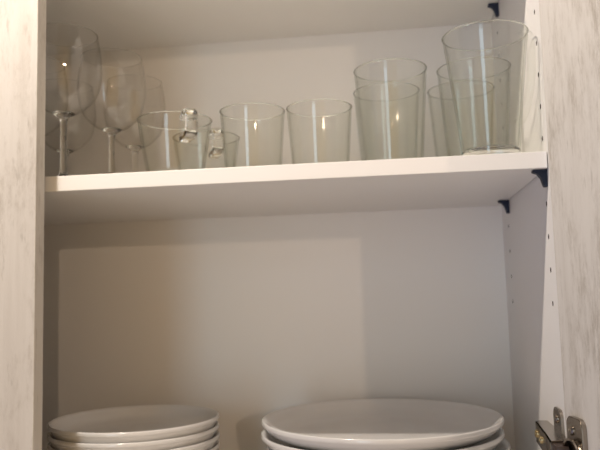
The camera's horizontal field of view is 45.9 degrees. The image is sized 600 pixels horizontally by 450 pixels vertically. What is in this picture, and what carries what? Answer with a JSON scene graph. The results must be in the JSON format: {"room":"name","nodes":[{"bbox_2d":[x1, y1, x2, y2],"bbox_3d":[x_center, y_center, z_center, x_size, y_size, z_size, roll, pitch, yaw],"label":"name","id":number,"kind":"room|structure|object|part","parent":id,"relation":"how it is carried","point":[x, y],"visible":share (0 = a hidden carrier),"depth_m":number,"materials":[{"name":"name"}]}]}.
{"room":"kitchen","nodes":[
{"label":"kitchen","id":0,"kind":"room"},
{"bbox_3d":[-0.062,0.177,1.044,4.500,2.800,0.094,-2,-6,7],"label":"wall","id":1,"kind":"structure","parent":0,"visible":0},
{"bbox_2d":[0,0,599,449],"bbox_3d":[-0.222,-0.156,0.629,1.080,0.912,0.807,-2,-6,7],"label":"upper cabinet","id":2,"kind":"object","parent":1,"relation":"attached to","point":[243,319],"visible":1,"depth_m":0.97,"materials":[{"name":"white wood"}]},
{"bbox_3d":[-0.503,-0.137,0.743,0.490,0.908,0.018,-2,-6,7],"label":"door","id":3,"kind":"part","parent":2,"relation":"part of","materials":[{"name":"white wood"}]},
{"bbox_2d":[46,0,497,54],"bbox_3d":[-0.233,-0.283,0.899,0.966,0.016,0.291,-2,-6,7],"label":"shelf","id":4,"kind":"object","parent":2,"relation":"attached to","point":[118,24],"visible":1,"depth_m":0.95,"materials":[{"name":"white plastic"}]},
{"bbox_2d":[44,151,546,224],"bbox_3d":[-0.227,-0.029,0.873,0.966,0.016,0.291,-2,-6,7],"label":"shelf","id":5,"kind":"object","parent":2,"relation":"attached to","point":[483,180],"visible":0.97,"depth_m":0.76,"materials":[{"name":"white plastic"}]},
{"bbox_2d":[45,79,92,171],"bbox_3d":[-0.322,-0.108,0.971,0.082,0.168,0.082,-2,-6,7],"label":"wine glass","id":6,"kind":"object","parent":5,"relation":"on","point":[69,151],"visible":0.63,"depth_m":0.97,"materials":[{"name":"clear glass"}]},
{"bbox_3d":[-0.321,-0.066,0.967,0.025,0.074,0.025,-2,-6,7],"label":"stem","id":7,"kind":"part","parent":6,"relation":"part of","materials":[{"name":"clear glass"}]},
{"bbox_2d":[46,23,97,175],"bbox_3d":[-0.261,-0.129,0.783,0.082,0.168,0.082,-2,-6,7],"label":"wine glass","id":8,"kind":"object","parent":5,"relation":"on","point":[63,116],"visible":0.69,"depth_m":0.78,"materials":[{"name":"clear glass"}]},
{"bbox_3d":[-0.260,-0.087,0.778,0.025,0.074,0.025,-2,-6,7],"label":"stem","id":9,"kind":"part","parent":8,"relation":"part of","materials":[{"name":"clear glass"}]},
{"bbox_2d":[81,48,141,173],"bbox_3d":[-0.229,-0.122,0.862,0.082,0.168,0.082,-2,-6,7],"label":"wine glass","id":10,"kind":"object","parent":5,"relation":"on","point":[111,131],"visible":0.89,"depth_m":0.85,"materials":[{"name":"clear glass"}]},
{"bbox_3d":[-0.228,-0.080,0.858,0.025,0.074,0.025,-2,-6,7],"label":"stem","id":11,"kind":"part","parent":10,"relation":"part of","materials":[{"name":"clear glass"}]},
{"bbox_2d":[107,74,161,171],"bbox_3d":[-0.224,-0.112,0.961,0.082,0.168,0.082,-2,-6,7],"label":"wine glass","id":12,"kind":"object","parent":5,"relation":"on","point":[135,149],"visible":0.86,"depth_m":0.95,"materials":[{"name":"clear glass"}]},
{"bbox_3d":[-0.223,-0.070,0.956,0.025,0.074,0.025,-2,-6,7],"label":"stem","id":13,"kind":"part","parent":12,"relation":"part of","materials":[{"name":"clear glass"}]},
{"bbox_2d":[137,108,211,142],"bbox_3d":[-0.136,-0.084,0.800,0.098,0.074,0.085,-5,-7,27],"label":"glass cup","id":14,"kind":"object","parent":5,"relation":"on","point":[189,115],"visible":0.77,"depth_m":0.75,"materials":[{"name":"clear glass"}]},
{"bbox_3d":[-0.119,-0.108,0.760,0.014,0.034,0.028,1,-7,-27],"label":"handle","id":15,"kind":"part","parent":14,"relation":"part of","materials":[{"name":"clear glass"}]},
{"bbox_2d":[172,127,239,157],"bbox_3d":[-0.112,-0.075,0.891,0.098,0.074,0.085,-5,-7,33],"label":"glass cup","id":16,"kind":"object","parent":5,"relation":"on","point":[216,134],"visible":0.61,"depth_m":0.84,"materials":[{"name":"clear glass"}]},
{"bbox_3d":[-0.100,-0.099,0.849,0.014,0.034,0.028,1,-6,-21],"label":"handle","id":17,"kind":"part","parent":16,"relation":"part of","materials":[{"name":"clear glass"}]},
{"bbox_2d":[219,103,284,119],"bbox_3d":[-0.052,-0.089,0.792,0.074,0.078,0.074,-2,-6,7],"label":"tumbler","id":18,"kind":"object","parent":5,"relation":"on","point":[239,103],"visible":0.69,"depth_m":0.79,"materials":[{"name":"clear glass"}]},
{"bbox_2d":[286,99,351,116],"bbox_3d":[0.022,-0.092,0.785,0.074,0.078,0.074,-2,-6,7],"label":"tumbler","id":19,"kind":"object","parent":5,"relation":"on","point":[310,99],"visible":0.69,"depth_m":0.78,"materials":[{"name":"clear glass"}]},
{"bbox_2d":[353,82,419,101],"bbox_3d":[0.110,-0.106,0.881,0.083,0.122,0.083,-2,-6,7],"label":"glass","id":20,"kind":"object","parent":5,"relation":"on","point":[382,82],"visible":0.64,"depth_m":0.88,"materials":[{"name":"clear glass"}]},
{"bbox_2d":[353,58,426,81],"bbox_3d":[0.104,-0.115,0.796,0.083,0.122,0.083,-2,-6,7],"label":"glass","id":21,"kind":"object","parent":5,"relation":"on","point":[390,58],"visible":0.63,"depth_m":0.80,"materials":[{"name":"clear glass"}]},
{"bbox_2d":[427,80,494,99],"bbox_3d":[0.203,-0.109,0.882,0.083,0.122,0.083,-2,-6,7],"label":"glass","id":22,"kind":"object","parent":5,"relation":"on","point":[467,80],"visible":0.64,"depth_m":0.88,"materials":[{"name":"clear glass"}]},
{"bbox_2d":[436,57,510,80],"bbox_3d":[0.199,-0.117,0.799,0.083,0.122,0.083,-2,-6,7],"label":"glass","id":23,"kind":"object","parent":5,"relation":"on","point":[472,57],"visible":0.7,"depth_m":0.80,"materials":[{"name":"clear glass"}]},
{"bbox_2d":[441,20,528,154],"bbox_3d":[0.189,-0.129,0.712,0.086,0.128,0.086,-2,-6,7],"label":"drinking glass","id":24,"kind":"object","parent":5,"relation":"on","point":[487,149],"visible":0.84,"depth_m":0.68,"materials":[{"name":"clear glass"}]},
{"bbox_2d":[487,3,498,16],"bbox_3d":[0.255,-0.278,0.917,0.022,0.016,0.010,-2,-6,7],"label":"support","id":25,"kind":"object","parent":2,"relation":"attached to","point":[494,6],"visible":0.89,"depth_m":0.91,"materials":[{"name":"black plastic"}]},
{"bbox_2d":[498,200,509,213],"bbox_3d":[0.262,-0.023,0.896,0.022,0.016,0.010,-2,-6,7],"label":"support","id":26,"kind":"object","parent":2,"relation":"attached to","point":[505,203],"visible":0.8,"depth_m":0.89,"materials":[{"name":"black plastic"}]},
{"bbox_3d":[0.258,-0.150,0.815,0.016,0.912,0.314,-2,-6,7],"label":"panel","id":27,"kind":"part","parent":2,"relation":"part of","materials":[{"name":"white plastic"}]},
{"bbox_2d":[531,169,547,187],"bbox_3d":[0.234,-0.045,0.678,0.022,0.016,0.010,-2,-6,7],"label":"support","id":28,"kind":"object","parent":2,"relation":"attached to","point":[541,173],"visible":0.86,"depth_m":0.68,"materials":[{"name":"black plastic"}]},
{"bbox_3d":[0.234,0.203,0.666,0.019,0.020,0.101,-2,-6,7],"label":"arm","id":29,"kind":"part","parent":2,"relation":"part of","materials":[{"name":"silver metal"}]},
{"bbox_3d":[0.243,0.204,0.677,0.008,0.062,0.069,-2,-6,7],"label":"mounting plate","id":30,"kind":"part","parent":2,"relation":"part of","materials":[{"name":"silver metal"}]},
{"bbox_3d":[0.243,-0.191,0.412,0.018,0.908,0.495,-1,-6,-2],"label":"door","id":31,"kind":"part","parent":2,"relation":"part of","materials":[{"name":"white wood"}]},
{"bbox_2d":[562,416,587,449],"bbox_3d":[0.234,0.196,0.591,0.017,0.068,0.034,-1,-6,-2],"label":"hinge","id":32,"kind":"object","parent":2,"relation":"on","point":[576,426],"depth_m":0.59,"materials":[{"name":"silver metal"}]},
{"bbox_3d":[0.093,0.282,0.789,0.267,0.024,0.267,-2,-6,7],"label":"dinner plate","id":33,"kind":"object","parent":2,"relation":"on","visible":0},
{"bbox_3d":[0.093,0.268,0.790,0.267,0.024,0.267,2,-7,-33],"label":"dinner plate","id":34,"kind":"object","parent":33,"relation":"on","visible":0},
{"bbox_2d":[267,438,510,449],"bbox_3d":[0.097,0.254,0.791,0.267,0.024,0.267,-3,-6,17],"label":"dinner plate","id":35,"kind":"object","parent":34,"relation":"on","point":[504,444],"visible":0.04,"depth_m":0.77,"materials":[{"name":"white ceramic"}]},
{"bbox_2d":[261,428,503,449],"bbox_3d":[0.091,0.240,0.793,0.267,0.024,0.267,1,-6,-23],"label":"dinner plate","id":36,"kind":"object","parent":35,"relation":"on","point":[494,440],"visible":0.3,"depth_m":0.75,"materials":[{"name":"white ceramic"}]},
{"bbox_2d":[262,399,503,449],"bbox_3d":[0.091,0.226,0.795,0.267,0.024,0.267,-5,-7,27],"label":"dinner plate","id":37,"kind":"object","parent":36,"relation":"on","point":[356,424],"visible":1,"depth_m":0.82,"materials":[{"name":"white ceramic"}]},
{"bbox_3d":[-0.191,0.293,0.825,0.195,0.025,0.195,-2,-6,7],"label":"plate","id":38,"kind":"object","parent":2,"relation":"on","visible":0},
{"bbox_3d":[-0.191,0.282,0.826,0.195,0.025,0.195,2,-7,-33],"label":"plate","id":39,"kind":"object","parent":38,"relation":"on","visible":0},
{"bbox_2d":[210,440,219,449],"bbox_3d":[-0.192,0.271,0.828,0.195,0.025,0.195,-3,-6,17],"label":"plate","id":40,"kind":"object","parent":39,"relation":"on","point":[216,446],"visible":0.12,"depth_m":0.82,"materials":[{"name":"white ceramic"}]},
{"bbox_2d":[48,430,219,449],"bbox_3d":[-0.192,0.260,0.829,0.195,0.025,0.195,1,-6,-23],"label":"plate","id":41,"kind":"object","parent":40,"relation":"on","point":[207,445],"visible":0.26,"depth_m":0.79,"materials":[{"name":"white ceramic"}]},
{"bbox_2d":[47,421,218,449],"bbox_3d":[-0.193,0.249,0.830,0.200,0.025,0.200,-5,-7,27],"label":"plate","id":42,"kind":"object","parent":41,"relation":"on","point":[167,444],"visible":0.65,"depth_m":0.75,"materials":[{"name":"white ceramic"}]},
{"bbox_2d":[47,405,218,443],"bbox_3d":[-0.193,0.238,0.831,0.200,0.025,0.200,0,-6,-13],"label":"plate","id":43,"kind":"object","parent":42,"relation":"on","point":[139,423],"visible":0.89,"depth_m":0.87,"materials":[{"name":"white ceramic"}]}
]}

